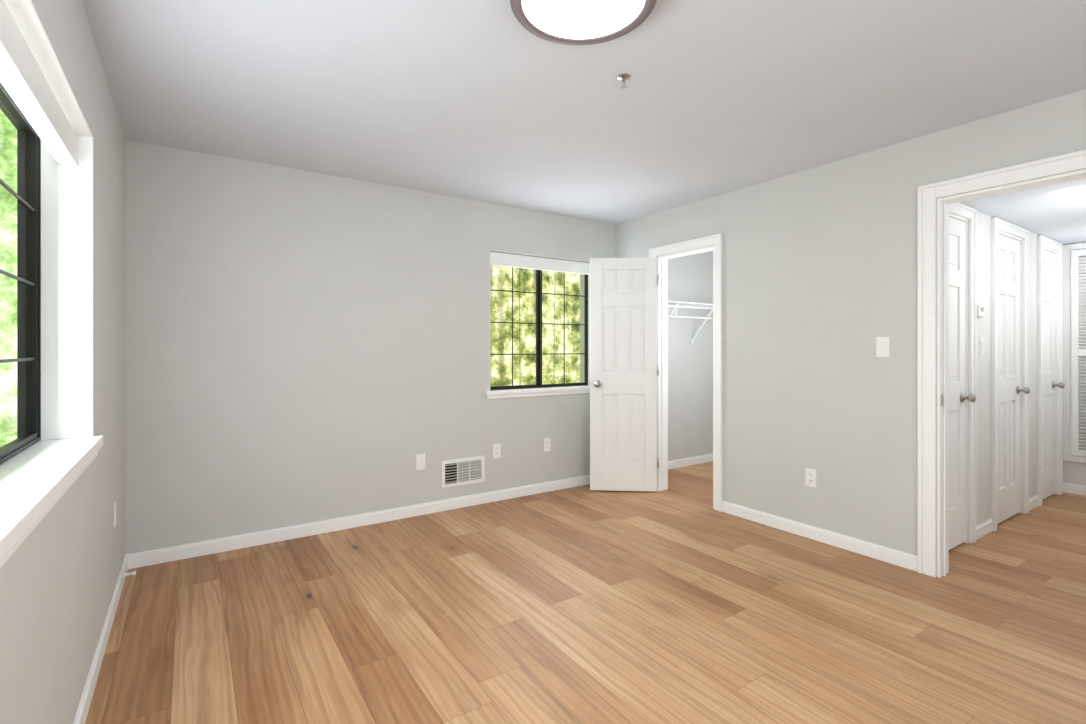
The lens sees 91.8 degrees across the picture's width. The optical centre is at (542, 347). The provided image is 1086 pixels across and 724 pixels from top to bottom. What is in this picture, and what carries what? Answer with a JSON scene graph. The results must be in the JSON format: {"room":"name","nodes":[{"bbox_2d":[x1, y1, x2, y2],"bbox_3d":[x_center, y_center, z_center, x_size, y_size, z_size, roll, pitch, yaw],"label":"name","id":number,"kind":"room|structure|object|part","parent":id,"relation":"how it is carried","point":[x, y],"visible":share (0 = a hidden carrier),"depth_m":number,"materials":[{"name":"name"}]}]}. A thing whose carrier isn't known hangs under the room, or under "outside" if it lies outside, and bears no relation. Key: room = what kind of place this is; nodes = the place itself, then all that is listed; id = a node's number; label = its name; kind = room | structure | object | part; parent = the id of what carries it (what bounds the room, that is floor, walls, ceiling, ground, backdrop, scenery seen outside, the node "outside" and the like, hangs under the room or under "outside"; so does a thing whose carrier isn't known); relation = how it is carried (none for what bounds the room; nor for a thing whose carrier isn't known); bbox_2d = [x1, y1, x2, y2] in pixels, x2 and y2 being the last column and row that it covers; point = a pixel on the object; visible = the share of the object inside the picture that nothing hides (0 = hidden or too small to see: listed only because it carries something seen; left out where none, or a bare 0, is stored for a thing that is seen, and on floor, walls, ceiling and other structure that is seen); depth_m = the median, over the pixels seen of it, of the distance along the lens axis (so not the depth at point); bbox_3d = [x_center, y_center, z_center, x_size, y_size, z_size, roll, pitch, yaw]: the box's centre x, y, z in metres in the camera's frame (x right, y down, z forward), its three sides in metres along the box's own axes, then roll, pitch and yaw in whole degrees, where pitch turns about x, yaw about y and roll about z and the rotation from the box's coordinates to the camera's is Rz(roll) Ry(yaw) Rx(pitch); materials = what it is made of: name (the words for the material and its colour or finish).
{"room":"empty bedroom","nodes":[
{"label":"empty bedroom","id":0,"kind":"room"},
{"bbox_2d":[0,0,124,723],"bbox_3d":[-0.998,0.036,0.763,0.200,2.440,5.620,0,0,-34],"label":"wall","id":1,"kind":"structure","parent":0,"point":[57,588],"depth_m":1.83,"materials":[{"name":"paint"}]},
{"bbox_2d":[0,82,40,464],"bbox_3d":[-1.278,-0.226,1.045,0.060,1.120,2.054,0,0,-34],"label":"window","id":2,"kind":"structure","parent":1,"relation":"in","point":[28,195],"depth_m":1.88,"materials":[{"name":"brown metal"}]},
{"bbox_2d":[114,500,116,527],"bbox_3d":[-2.088,0.809,2.570,0.008,0.118,0.072,0,0,-34],"label":"outlet","id":3,"kind":"object","parent":1,"relation":"attached to","point":[115,502],"visible":1,"depth_m":2.56,"materials":[{"name":"white plastic"}]},
{"bbox_2d":[124,571,135,577],"bbox_3d":[-2.207,1.208,2.812,0.052,0.028,0.027,0,0,-34],"label":"door stop","id":4,"kind":"object","parent":1,"relation":"attached to","point":[133,573],"visible":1,"depth_m":2.81,"materials":[{"name":"white plastic"}]},
{"bbox_2d":[125,139,712,554],"bbox_3d":[-0.145,0.036,4.602,5.500,2.440,0.200,0,0,-34],"label":"wall","id":5,"kind":"structure","parent":0,"point":[295,339],"depth_m":3.57,"materials":[{"name":"paint"}]},
{"bbox_2d":[0,0,589,568],"bbox_3d":[-0.824,-0.194,2.742,1.663,1.220,4.950,0,0,13],"label":"window trim","id":6,"kind":"structure","parent":5,"relation":"attached to","point":[36,478],"depth_m":1.93,"materials":[{"name":"white wood"}]},
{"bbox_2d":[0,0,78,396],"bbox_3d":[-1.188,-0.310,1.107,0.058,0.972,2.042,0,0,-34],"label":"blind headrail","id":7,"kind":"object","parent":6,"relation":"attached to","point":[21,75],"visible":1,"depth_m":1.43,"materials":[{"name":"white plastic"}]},
{"bbox_2d":[490,252,589,274],"bbox_3d":[-0.001,-0.733,4.616,1.069,0.108,0.054,0,0,-34],"label":"blind headrail","id":8,"kind":"object","parent":6,"relation":"attached to","point":[498,259],"visible":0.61,"depth_m":4.56,"materials":[{"name":"white plastic"}]},
{"bbox_2d":[416,453,424,469],"bbox_3d":[-0.916,0.856,3.953,0.072,0.118,0.018,0,0,-34],"label":"outlet","id":9,"kind":"object","parent":5,"relation":"attached to","point":[420,458],"visible":1,"depth_m":3.95,"materials":[{"name":"white plastic"}]},
{"bbox_2d":[445,463,456,483],"bbox_3d":[-0.715,0.976,4.098,0.105,0.154,0.001,0,0,-34],"label":"air vent","id":10,"kind":"object","parent":5,"relation":"in","point":[452,463],"visible":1,"depth_m":4.10,"materials":[{"name":"black metal"}]},
{"bbox_2d":[442,456,484,487],"bbox_3d":[-0.626,0.976,4.153,0.370,0.210,0.014,0,0,-34],"label":"air vent","id":11,"kind":"object","parent":5,"relation":"in","point":[481,458],"visible":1,"depth_m":4.15,"materials":[{"name":"white plastic"}]},
{"bbox_2d":[458,460,480,481],"bbox_3d":[-0.585,0.976,4.185,0.209,0.154,0.001,0,0,-34],"label":"damper","id":12,"kind":"object","parent":11,"relation":"attached to","point":[475,460],"depth_m":4.18,"materials":[{"name":"white metal"}]},
{"bbox_2d":[493,443,500,458],"bbox_3d":[-0.380,0.846,4.319,0.072,0.118,0.008,0,0,-34],"label":"outlet","id":13,"kind":"object","parent":5,"relation":"attached to","point":[495,446],"visible":1,"depth_m":4.32,"materials":[{"name":"white plastic"}]},
{"bbox_2d":[490,267,587,389],"bbox_3d":[-0.034,-0.216,4.666,1.079,1.130,0.042,0,0,-34],"label":"window","id":14,"kind":"structure","parent":5,"relation":"in","point":[538,293],"depth_m":4.66,"materials":[{"name":"brown metal"}]},
{"bbox_2d":[544,438,550,451],"bbox_3d":[0.037,0.846,4.600,0.072,0.118,0.008,0,0,-34],"label":"outlet","id":15,"kind":"object","parent":5,"relation":"attached to","point":[547,441],"visible":1,"depth_m":4.60,"materials":[{"name":"white plastic"}]},
{"bbox_2d":[73,453,1085,723],"bbox_3d":[1.859,1.214,2.636,6.630,0.085,5.300,0,0,-34],"label":"baseboard","id":16,"kind":"structure","parent":5,"relation":"attached to","point":[174,553],"depth_m":3.45,"materials":[{"name":"white wood"}]},
{"bbox_2d":[668,301,712,343],"bbox_3d":[1.463,-0.254,5.370,1.365,0.420,0.316,0,0,-34],"label":"wire closet shelf","id":17,"kind":"object","parent":5,"relation":"attached to","point":[674,304],"visible":0.56,"depth_m":5.30,"materials":[{"name":"white metal"}]},
{"bbox_2d":[82,0,1085,224],"bbox_3d":[1.284,-1.244,2.298,5.700,0.120,5.620,0,0,-34],"label":"ceiling","id":18,"kind":"structure","parent":0,"point":[456,98],"depth_m":2.36,"materials":[{"name":"paint"}]},
{"bbox_2d":[510,0,656,44],"bbox_3d":[0.133,-1.159,1.739,0.484,0.050,0.484,0,0,-34],"label":"ceiling light","id":19,"kind":"object","parent":18,"relation":"attached to","point":[516,5],"visible":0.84,"depth_m":1.87,"materials":[{"name":"silver metal"}]},
{"bbox_2d":[522,0,644,38],"bbox_3d":[0.133,-1.134,1.739,0.404,0.012,0.404,0,0,-34],"label":"diffuser","id":20,"kind":"object","parent":19,"relation":"attached to","point":[572,19],"depth_m":1.79,"materials":[{"name":"white glass"}]},
{"bbox_2d":[617,74,629,88],"bbox_3d":[0.353,-1.161,2.298,0.056,0.047,0.056,0,0,-34],"label":"sprinkler","id":21,"kind":"object","parent":18,"relation":"attached to","point":[622,77],"visible":1,"depth_m":2.29,"materials":[{"name":"silver metal"}]},
{"bbox_2d":[85,461,1085,723],"bbox_3d":[1.851,1.256,3.112,7.410,0.001,8.475,0,0,-34],"label":"planks","id":22,"kind":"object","parent":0,"point":[579,604],"visible":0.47,"depth_m":2.41,"materials":[{"name":"brown wood"}]},
{"bbox_2d":[616,89,1085,555],"bbox_3d":[2.265,0.036,2.837,0.120,2.440,5.420,0,0,-34],"label":"wall","id":23,"kind":"structure","parent":0,"point":[820,263],"depth_m":3.33,"materials":[{"name":"paint"}]},
{"bbox_2d":[590,257,656,491],"bbox_3d":[0.701,0.229,4.599,0.578,2.030,0.035,0,0,5],"label":"closet door","id":24,"kind":"structure","parent":23,"relation":"in","point":[623,291],"depth_m":4.58,"materials":[{"name":"white wood"}]},
{"bbox_2d":[594,275,658,467],"bbox_3d":[0.690,0.204,4.598,0.470,1.670,0.426,0,0,-34],"label":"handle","id":25,"kind":"object","parent":24,"relation":"attached to","point":[597,383],"depth_m":4.55,"materials":[{"name":"silver metal"}]},
{"bbox_2d":[805,468,815,487],"bbox_3d":[1.764,0.856,3.468,0.008,0.118,0.072,0,0,-34],"label":"outlet","id":26,"kind":"object","parent":23,"relation":"attached to","point":[808,471],"visible":1,"depth_m":3.47,"materials":[{"name":"white plastic"}]},
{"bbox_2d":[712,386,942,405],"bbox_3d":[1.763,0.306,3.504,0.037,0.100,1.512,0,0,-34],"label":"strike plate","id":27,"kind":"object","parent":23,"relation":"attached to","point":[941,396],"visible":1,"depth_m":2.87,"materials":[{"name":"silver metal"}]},
{"bbox_2d":[876,337,889,356],"bbox_3d":[2.005,-0.006,3.107,0.010,0.118,0.072,0,0,-34],"label":"switch","id":28,"kind":"object","parent":23,"relation":"attached to","point":[882,343],"visible":1,"depth_m":3.10,"materials":[{"name":"white plastic"}]},
{"bbox_2d":[949,211,1085,525],"bbox_3d":[3.703,0.176,3.427,2.925,2.160,1.255,0,0,-34],"label":"wall","id":29,"kind":"structure","parent":0,"point":[1073,472],"depth_m":3.61,"materials":[{"name":"paint"}]},
{"bbox_2d":[649,150,1085,577],"bbox_3d":[2.977,0.177,4.190,2.859,2.158,3.058,0,0,-34],"label":"trim","id":30,"kind":"structure","parent":29,"relation":"attached to","point":[933,213],"depth_m":3.38,"materials":[{"name":"white wood"}]},
{"bbox_2d":[949,217,965,549],"bbox_3d":[2.540,0.217,3.285,0.407,2.053,0.035,0,0,-34],"label":"hall door","id":31,"kind":"structure","parent":29,"relation":"in","point":[957,228],"depth_m":3.33,"materials":[{"name":"white wood"}]},
{"bbox_2d":[960,392,975,401],"bbox_3d":[2.684,0.314,3.318,0.064,0.064,0.071,0,0,-34],"label":"handle","id":32,"kind":"object","parent":31,"relation":"attached to","point":[971,397],"depth_m":3.31,"materials":[{"name":"silver metal"}]},
{"bbox_2d":[976,304,984,317],"bbox_3d":[2.877,-0.244,3.468,0.120,0.090,0.026,0,0,-34],"label":"thermostat","id":33,"kind":"object","parent":29,"relation":"attached to","point":[979,314],"visible":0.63,"depth_m":3.44,"materials":[{"name":"white plastic"}]},
{"bbox_2d":[979,337,983,354],"bbox_3d":[2.935,-0.014,3.516,0.072,0.118,0.010,0,0,-34],"label":"switch","id":34,"kind":"object","parent":29,"relation":"attached to","point":[981,339],"visible":1,"depth_m":3.51,"materials":[{"name":"white plastic"}]},
{"bbox_2d":[998,234,1019,523],"bbox_3d":[3.376,0.217,3.847,0.562,2.053,0.035,0,0,-34],"label":"door","id":35,"kind":"structure","parent":29,"relation":"in","point":[1008,248],"depth_m":3.84,"materials":[{"name":"white wood"}]},
{"bbox_2d":[1043,250,1054,498],"bbox_3d":[4.189,0.217,4.394,0.442,2.053,0.035,0,0,-34],"label":"door","id":36,"kind":"structure","parent":29,"relation":"in","point":[1048,257],"depth_m":4.41,"materials":[{"name":"white wood"}]},
{"bbox_2d":[1052,381,1064,388],"bbox_3d":[4.200,0.219,4.339,0.420,1.640,0.073,0,0,-34],"label":"door knob","id":37,"kind":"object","parent":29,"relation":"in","point":[1061,385],"depth_m":4.42,"materials":[{"name":"silver metal"}]},
{"bbox_3d":[4.200,0.219,4.339,0.420,1.640,0.073,0,0,-34],"label":"knob","id":38,"kind":"part","parent":37,"relation":"part of","materials":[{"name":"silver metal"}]},
{"bbox_2d":[1063,243,1085,462],"bbox_3d":[4.761,0.041,4.223,0.034,1.870,0.855,0,0,-34],"label":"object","id":39,"kind":"structure","parent":29,"relation":"in","point":[1072,349],"depth_m":4.51,"materials":[{"name":"white"}]},
{"bbox_2d":[959,178,1085,243],"bbox_3d":[3.701,-1.104,3.923,3.475,0.400,5.620,0,0,-34],"label":"ceiling","id":40,"kind":"structure","parent":0,"point":[1062,220],"depth_m":3.46,"materials":[{"name":"paint"}]},
{"bbox_2d":[1049,187,1085,197],"bbox_3d":[3.051,-0.893,3.040,0.184,0.022,0.184,0,0,-34],"label":"recessed light","id":41,"kind":"object","parent":40,"relation":"in","point":[1078,191],"visible":1,"depth_m":3.01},
{"bbox_2d":[1016,386,1029,393],"bbox_3d":[3.387,0.219,3.792,0.540,1.640,0.073,0,0,-34],"label":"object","id":42,"kind":"structure","parent":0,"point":[1026,390],"depth_m":3.91,"materials":[{"name":"silver metal"}]},
{"bbox_3d":[3.387,0.219,3.792,0.540,1.640,0.073,0,0,-34],"label":"knob","id":43,"kind":"part","parent":42,"relation":"part of","materials":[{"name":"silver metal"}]},
{"label":"outside","id":44,"kind":"structure","parent":0,"visible":0},
{"bbox_2d":[0,109,16,446],"bbox_3d":[-2.899,-2.244,-0.262,7.500,11.000,14.800,0,0,-34],"label":"window glass","id":45,"kind":"object","parent":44,"point":[8,132],"depth_m":6.30,"materials":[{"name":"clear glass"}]},
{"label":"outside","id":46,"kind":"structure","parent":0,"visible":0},
{"bbox_2d":[490,265,579,386],"bbox_3d":[0.440,-2.244,10.901,10.500,11.000,0.001,0,0,-34],"label":"window glass","id":47,"kind":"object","parent":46,"point":[524,280],"depth_m":10.44,"materials":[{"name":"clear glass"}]}
]}

